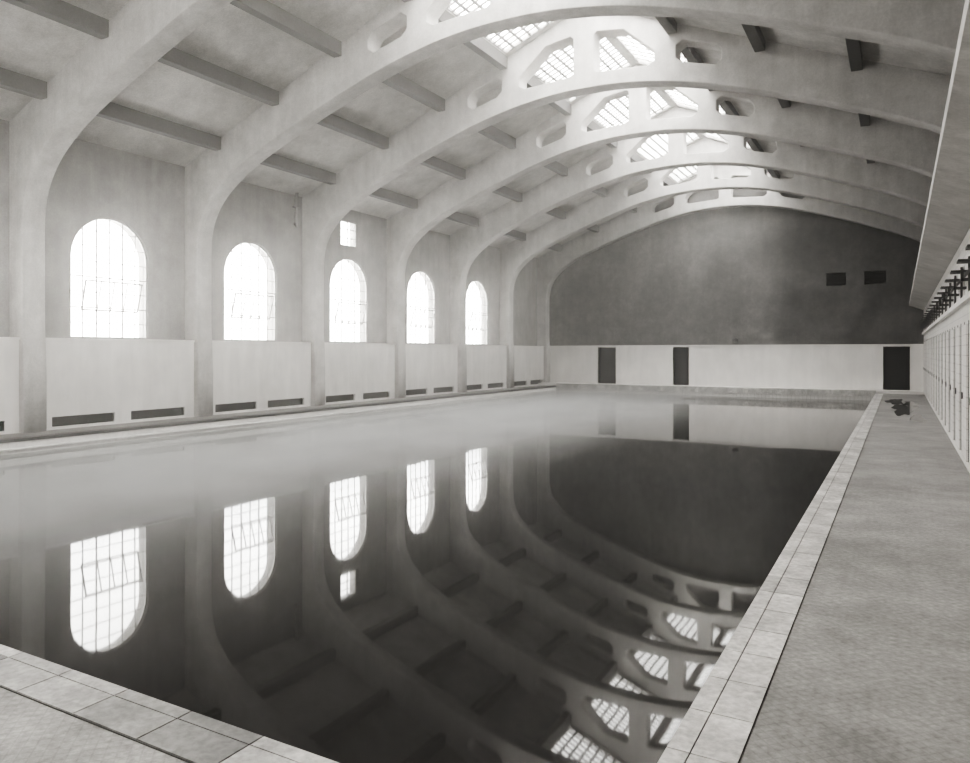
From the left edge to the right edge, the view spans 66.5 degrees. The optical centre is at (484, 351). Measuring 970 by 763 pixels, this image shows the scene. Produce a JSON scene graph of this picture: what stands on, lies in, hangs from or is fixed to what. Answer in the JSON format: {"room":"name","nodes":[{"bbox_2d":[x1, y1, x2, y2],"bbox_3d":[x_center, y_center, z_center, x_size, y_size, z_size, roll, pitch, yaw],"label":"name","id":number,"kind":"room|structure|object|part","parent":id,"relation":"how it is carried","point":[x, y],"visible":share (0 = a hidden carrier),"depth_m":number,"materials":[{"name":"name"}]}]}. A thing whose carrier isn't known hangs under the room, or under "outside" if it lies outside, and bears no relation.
{"room":"indoor swimming pool","nodes":[
{"label":"indoor swimming pool","id":0,"kind":"room"},
{"bbox_2d":[0,119,536,345],"bbox_3d":[-6.630,-1.560,22.320,0.400,6.720,39.250,0,0,29],"label":"wall","id":1,"kind":"structure","parent":0,"point":[91,181],"depth_m":20.42,"materials":[{"name":"paint"}]},
{"bbox_2d":[70,217,147,338],"bbox_3d":[-8.948,-1.770,17.750,0.255,2.920,2.040,0,0,29],"label":"window","id":2,"kind":"structure","parent":1,"relation":"in","point":[135,236],"depth_m":17.89,"materials":[{"name":"paint"}]},
{"bbox_3d":[-8.927,-1.324,17.738,0.204,0.711,1.467,0,0,29],"label":"vent sash","id":3,"kind":"part","parent":2,"relation":"part of","materials":[{"name":"white glass"}]},
{"bbox_2d":[224,242,275,340],"bbox_3d":[-6.791,-1.770,21.597,0.255,2.920,2.040,0,0,29],"label":"window","id":4,"kind":"structure","parent":1,"relation":"in","point":[250,243],"depth_m":21.64,"materials":[{"name":"paint"}]},
{"bbox_3d":[-6.769,-1.324,21.585,0.204,0.711,1.467,0,0,29],"label":"vent sash","id":5,"kind":"part","parent":4,"relation":"part of","materials":[{"name":"white glass"}]},
{"bbox_2d":[0,380,539,430],"bbox_3d":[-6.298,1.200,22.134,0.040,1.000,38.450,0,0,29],"label":"vents","id":6,"kind":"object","parent":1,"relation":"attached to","point":[154,413],"depth_m":20.66,"materials":[{"name":"black metal"}]},
{"bbox_2d":[0,339,543,434],"bbox_3d":[-6.167,0.720,22.061,0.100,1.960,38.450,0,0,29],"label":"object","id":7,"kind":"structure","parent":1,"relation":"attached to","point":[119,378],"depth_m":20.19,"materials":[{"name":"paint"}]},
{"bbox_2d":[0,337,543,346],"bbox_3d":[-6.272,-0.285,22.120,0.420,0.050,38.450,0,0,29],"label":"cap","id":8,"kind":"object","parent":7,"relation":"on","point":[11,338],"visible":0.78,"depth_m":20.38,"materials":[{"name":"paint"}]},
{"bbox_2d":[292,193,300,226],"bbox_3d":[-5.884,-4.550,23.077,0.160,1.300,0.200,0,0,29],"label":"downpipe","id":9,"kind":"object","parent":1,"relation":"attached to","point":[295,206],"visible":0.86,"depth_m":23.03,"materials":[{"name":"metal"}]},
{"bbox_2d":[330,258,366,342],"bbox_3d":[-4.634,-1.770,25.443,0.255,2.920,2.040,0,0,29],"label":"window","id":10,"kind":"structure","parent":1,"relation":"in","point":[348,259],"depth_m":25.59,"materials":[{"name":"paint"}]},
{"bbox_3d":[-4.612,-1.324,25.431,0.204,0.711,1.467,0,0,29],"label":"vent sash","id":11,"kind":"part","parent":10,"relation":"part of","materials":[{"name":"glass"}]},
{"bbox_2d":[341,220,355,247],"bbox_3d":[-4.750,-4.070,25.508,0.040,0.900,0.940,0,0,29],"label":"window","id":12,"kind":"structure","parent":1,"relation":"in","point":[347,229],"depth_m":25.54,"materials":[{"name":"paint"}]},
{"bbox_2d":[407,271,434,343],"bbox_3d":[-2.477,-1.770,29.290,0.255,2.920,2.040,0,0,29],"label":"window","id":13,"kind":"structure","parent":1,"relation":"in","point":[430,280],"depth_m":29.43,"materials":[{"name":"paint"}]},
{"bbox_3d":[-2.455,-1.324,29.277,0.204,0.711,1.467,0,0,29],"label":"vent sash","id":14,"kind":"part","parent":13,"relation":"part of","materials":[{"name":"glass"}]},
{"bbox_2d":[466,280,487,344],"bbox_3d":[-0.320,-1.770,33.136,0.255,2.920,2.040,0,0,29],"label":"window","id":15,"kind":"structure","parent":1,"relation":"in","point":[479,282],"depth_m":33.46,"materials":[{"name":"paint"}]},
{"bbox_3d":[-0.298,-1.324,33.124,0.204,0.711,1.467,0,0,29],"label":"vent sash","id":16,"kind":"part","parent":15,"relation":"part of","materials":[{"name":"glass"}]},
{"bbox_2d":[0,0,953,257],"bbox_3d":[1.831,-6.835,17.575,19.800,4.199,39.250,0,0,29],"label":"ceiling","id":17,"kind":"structure","parent":0,"point":[233,39],"depth_m":17.52,"materials":[{"name":"concrete"}]},
{"bbox_2d":[0,0,874,251],"bbox_3d":[2.547,-6.531,18.853,16.620,2.756,34.520,0,0,29],"label":"beams","id":18,"kind":"structure","parent":17,"relation":"attached to","point":[60,11],"depth_m":17.48,"materials":[{"name":"concrete"}]},
{"bbox_2d":[447,0,551,52],"bbox_3d":[0.534,-8.374,17.604,2.058,0.900,3.658,0,0,29],"label":"skylight","id":19,"kind":"object","parent":17,"relation":"attached to","point":[457,2],"visible":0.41,"depth_m":18.91,"materials":[{"name":"glass"}]},
{"bbox_2d":[534,38,630,101],"bbox_3d":[2.691,-8.374,21.450,2.058,0.900,3.658,0,0,29],"label":"skylight","id":20,"kind":"object","parent":17,"relation":"attached to","point":[564,51],"visible":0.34,"depth_m":21.43,"materials":[{"name":"glass"}]},
{"bbox_2d":[593,91,669,127],"bbox_3d":[4.848,-8.374,25.296,2.058,0.900,3.658,0,0,29],"label":"skylight","id":21,"kind":"object","parent":17,"relation":"attached to","point":[609,112],"visible":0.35,"depth_m":25.54,"materials":[{"name":"glass"}]},
{"bbox_2d":[618,36,686,64],"bbox_3d":[4.688,-8.377,20.330,2.030,0.894,3.630,0,0,29],"label":"skylight","id":22,"kind":"object","parent":17,"relation":"attached to","point":[629,38],"visible":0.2,"depth_m":21.09,"materials":[{"name":"glass"}]},
{"bbox_2d":[636,133,698,159],"bbox_3d":[7.005,-8.374,29.143,2.058,0.900,3.658,0,0,29],"label":"skylight","id":23,"kind":"object","parent":17,"relation":"attached to","point":[688,135],"visible":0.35,"depth_m":29.70,"materials":[{"name":"glass"}]},
{"bbox_2d":[668,166,696,182],"bbox_3d":[9.099,-8.374,32.876,2.058,0.900,3.398,0,0,29],"label":"skylight","id":24,"kind":"object","parent":17,"relation":"attached to","point":[688,173],"visible":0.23,"depth_m":33.81,"materials":[{"name":"glass"}]},
{"bbox_2d":[665,90,724,113],"bbox_3d":[6.845,-8.377,24.176,2.030,0.894,3.630,0,0,29],"label":"skylight","id":25,"kind":"object","parent":17,"relation":"attached to","point":[675,93],"visible":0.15,"depth_m":25.26,"materials":[{"name":"glass"}]},
{"bbox_2d":[704,133,749,147],"bbox_3d":[9.002,-8.377,28.023,2.030,0.894,3.630,0,0,29],"label":"skylight","id":26,"kind":"object","parent":17,"relation":"attached to","point":[721,139],"visible":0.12,"depth_m":29.65,"materials":[{"name":"glass"}]},
{"bbox_2d":[0,385,969,762],"bbox_3d":[1.831,1.850,17.576,19.000,0.300,38.450,0,0,29],"label":"floor","id":27,"kind":"structure","parent":0,"point":[873,666],"depth_m":4.36,"materials":[{"name":"concrete"}]},
{"bbox_2d":[10,0,232,432],"bbox_3d":[-1.703,-3.547,11.274,19.000,10.495,0.480,0,0,29],"label":"rib","id":28,"kind":"object","parent":27,"relation":"on","point":[142,32],"visible":0.99,"depth_m":15.20,"materials":[{"name":"white concrete"}]},
{"bbox_2d":[0,387,872,762],"bbox_3d":[1.976,3.025,19.724,14.690,2.550,32.200,0,0,29],"label":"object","id":29,"kind":"object","parent":27,"relation":"in","point":[544,575],"visible":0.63,"depth_m":7.20,"materials":[{"name":"liquid"}]},
{"bbox_2d":[0,385,555,443],"bbox_3d":[-4.304,1.719,23.246,0.290,0.062,32.192,0,0,29],"label":"pool coping","id":30,"kind":"object","parent":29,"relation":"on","point":[128,428],"visible":1,"depth_m":18.79},
{"bbox_2d":[0,383,883,762],"bbox_3d":[2.093,1.695,19.658,14.420,0.250,32.200,0,0,29],"label":"pool coping","id":31,"kind":"object","parent":29,"relation":"on","point":[717,727],"visible":0.92,"depth_m":3.70,"materials":[{"name":"stone"}]},
{"bbox_2d":[185,0,964,416],"bbox_3d":[0.454,-3.547,15.120,19.000,10.495,0.480,0,0,29],"label":"rib","id":32,"kind":"object","parent":27,"relation":"on","point":[931,27],"visible":0.97,"depth_m":16.18,"materials":[{"name":"white concrete"}]},
{"bbox_2d":[302,16,950,405],"bbox_3d":[2.611,-3.547,18.967,19.000,10.495,0.480,0,0,29],"label":"rib","id":33,"kind":"object","parent":27,"relation":"on","point":[918,98],"visible":0.94,"depth_m":18.66,"materials":[{"name":"white concrete"}]},
{"bbox_2d":[387,64,939,398],"bbox_3d":[4.768,-3.547,22.813,19.000,10.495,0.480,0,0,29],"label":"rib","id":34,"kind":"object","parent":27,"relation":"on","point":[907,147],"visible":0.91,"depth_m":22.67,"materials":[{"name":"white concrete"}]},
{"bbox_2d":[450,106,931,392],"bbox_3d":[6.925,-3.547,26.660,19.000,10.495,0.480,0,0,29],"label":"rib","id":35,"kind":"object","parent":27,"relation":"on","point":[467,243],"visible":0.81,"depth_m":27.26,"materials":[{"name":"white concrete"}]},
{"bbox_2d":[500,137,926,387],"bbox_3d":[9.082,-3.547,30.506,19.000,10.495,0.480,0,0,29],"label":"rib","id":36,"kind":"object","parent":27,"relation":"on","point":[516,254],"visible":0.73,"depth_m":31.34,"materials":[{"name":"white concrete"}]},
{"bbox_2d":[537,165,922,382],"bbox_3d":[11.112,-3.547,34.126,19.000,10.495,0.480,0,0,29],"label":"rib","id":37,"kind":"object","parent":27,"relation":"on","point":[550,265],"visible":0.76,"depth_m":35.30,"materials":[{"name":"white concrete"}]},
{"bbox_2d":[538,382,923,394],"bbox_3d":[10.386,1.640,34.109,16.950,0.120,1.120,0,0,29],"label":"step","id":38,"kind":"structure","parent":27,"relation":"on","point":[918,392],"depth_m":32.03,"materials":[{"name":"grey concrete"}]},
{"bbox_2d":[885,399,926,421],"bbox_3d":[12.633,1.697,22.399,1.052,0.001,10.062,0,0,29],"label":"puddle","id":39,"kind":"object","parent":27,"relation":"on","point":[902,409],"visible":1,"depth_m":22.23,"materials":[{"name":"black liquid"}]},
{"bbox_2d":[549,177,923,384],"bbox_3d":[11.332,-3.498,34.518,19.800,10.595,0.400,0,0,29],"label":"wall","id":40,"kind":"structure","parent":0,"point":[750,275],"depth_m":34.03,"materials":[{"name":"paint"}]},
{"bbox_2d":[597,346,616,383],"bbox_3d":[6.173,0.710,37.248,1.050,1.980,0.285,0,0,29],"label":"frame","id":41,"kind":"object","parent":40,"relation":"attached to","point":[598,347],"visible":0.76,"depth_m":37.36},
{"bbox_2d":[600,347,615,383],"bbox_3d":[6.250,0.735,37.385,0.950,1.930,0.130,0,0,29],"label":"door","id":42,"kind":"structure","parent":40,"relation":"in","point":[607,354],"depth_m":37.40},
{"bbox_2d":[672,346,689,384],"bbox_3d":[9.414,0.710,35.431,0.860,1.980,0.285,0,0,29],"label":"frame","id":43,"kind":"object","parent":40,"relation":"attached to","point":[672,346],"visible":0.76,"depth_m":35.50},
{"bbox_2d":[675,347,688,384],"bbox_3d":[9.491,0.735,35.568,0.760,1.930,0.130,0,0,29],"label":"door","id":44,"kind":"structure","parent":40,"relation":"in","point":[681,353],"depth_m":35.57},
{"bbox_2d":[550,345,923,389],"bbox_3d":[10.500,0.705,34.721,17.350,1.990,0.060,0,0,29],"label":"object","id":45,"kind":"structure","parent":40,"relation":"attached to","point":[793,366],"depth_m":33.77,"materials":[{"name":"white paint"}]},
{"bbox_2d":[589,344,923,345],"bbox_3d":[10.534,-0.310,34.679,17.250,0.040,0.100,0,0,29],"label":"cap","id":46,"kind":"object","parent":45,"relation":"on","point":[808,344],"depth_m":33.84,"materials":[{"name":"white"}]},
{"bbox_2d":[827,273,845,285],"bbox_3d":[15.342,-3.165,32.304,0.780,0.570,0.220,0,0,29],"label":"air vent","id":47,"kind":"object","parent":40,"relation":"in","point":[833,279],"visible":1,"depth_m":32.31,"materials":[{"name":"black metal"}]},
{"bbox_2d":[864,271,885,283],"bbox_3d":[16.646,-3.165,31.573,0.830,0.570,0.220,0,0,29],"label":"air vent","id":48,"kind":"object","parent":40,"relation":"in","point":[873,277],"visible":1,"depth_m":31.60,"materials":[{"name":"black metal"}]},
{"bbox_2d":[883,346,909,389],"bbox_3d":[17.332,0.735,31.171,0.980,1.930,0.130,0,0,29],"label":"door","id":49,"kind":"structure","parent":40,"relation":"in","point":[896,360],"depth_m":31.15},
{"bbox_2d":[882,345,910,389],"bbox_3d":[17.255,0.710,31.033,1.080,1.980,0.285,0,0,29],"label":"frame","id":50,"kind":"object","parent":40,"relation":"attached to","point":[882,345],"visible":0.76,"depth_m":30.94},
{"bbox_2d":[919,244,969,329],"bbox_3d":[8.590,-1.060,13.785,0.200,0.520,38.450,0,0,29],"label":"hook rail","id":51,"kind":"object","parent":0,"point":[963,273],"depth_m":13.39,"materials":[{"name":"metal"}]},
{"bbox_2d":[924,229,969,472],"bbox_3d":[8.743,-0.025,13.699,0.150,3.450,38.450,0,0,29],"label":"wall","id":52,"kind":"structure","parent":0,"point":[962,315],"depth_m":12.99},
{"bbox_2d":[909,0,969,309],"bbox_3d":[9.171,-2.066,13.459,2.170,0.671,38.450,0,0,29],"label":"gallery","id":53,"kind":"object","parent":52,"relation":"on","point":[946,225],"visible":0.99,"depth_m":8.38,"materials":[{"name":"concrete"}]},
{"bbox_2d":[922,291,969,334],"bbox_3d":[8.652,-0.760,13.750,0.060,0.080,38.450,0,0,29],"label":"trim","id":54,"kind":"structure","parent":52,"relation":"attached to","point":[966,297],"depth_m":13.16,"materials":[{"name":"paint"}]},
{"bbox_2d":[923,320,969,461],"bbox_3d":[9.578,0.555,15.392,0.050,2.010,32.300,0,0,29],"label":"doors","id":55,"kind":"structure","parent":52,"relation":"in","point":[933,381],"depth_m":14.42,"materials":[{"name":"wood"}]}
]}

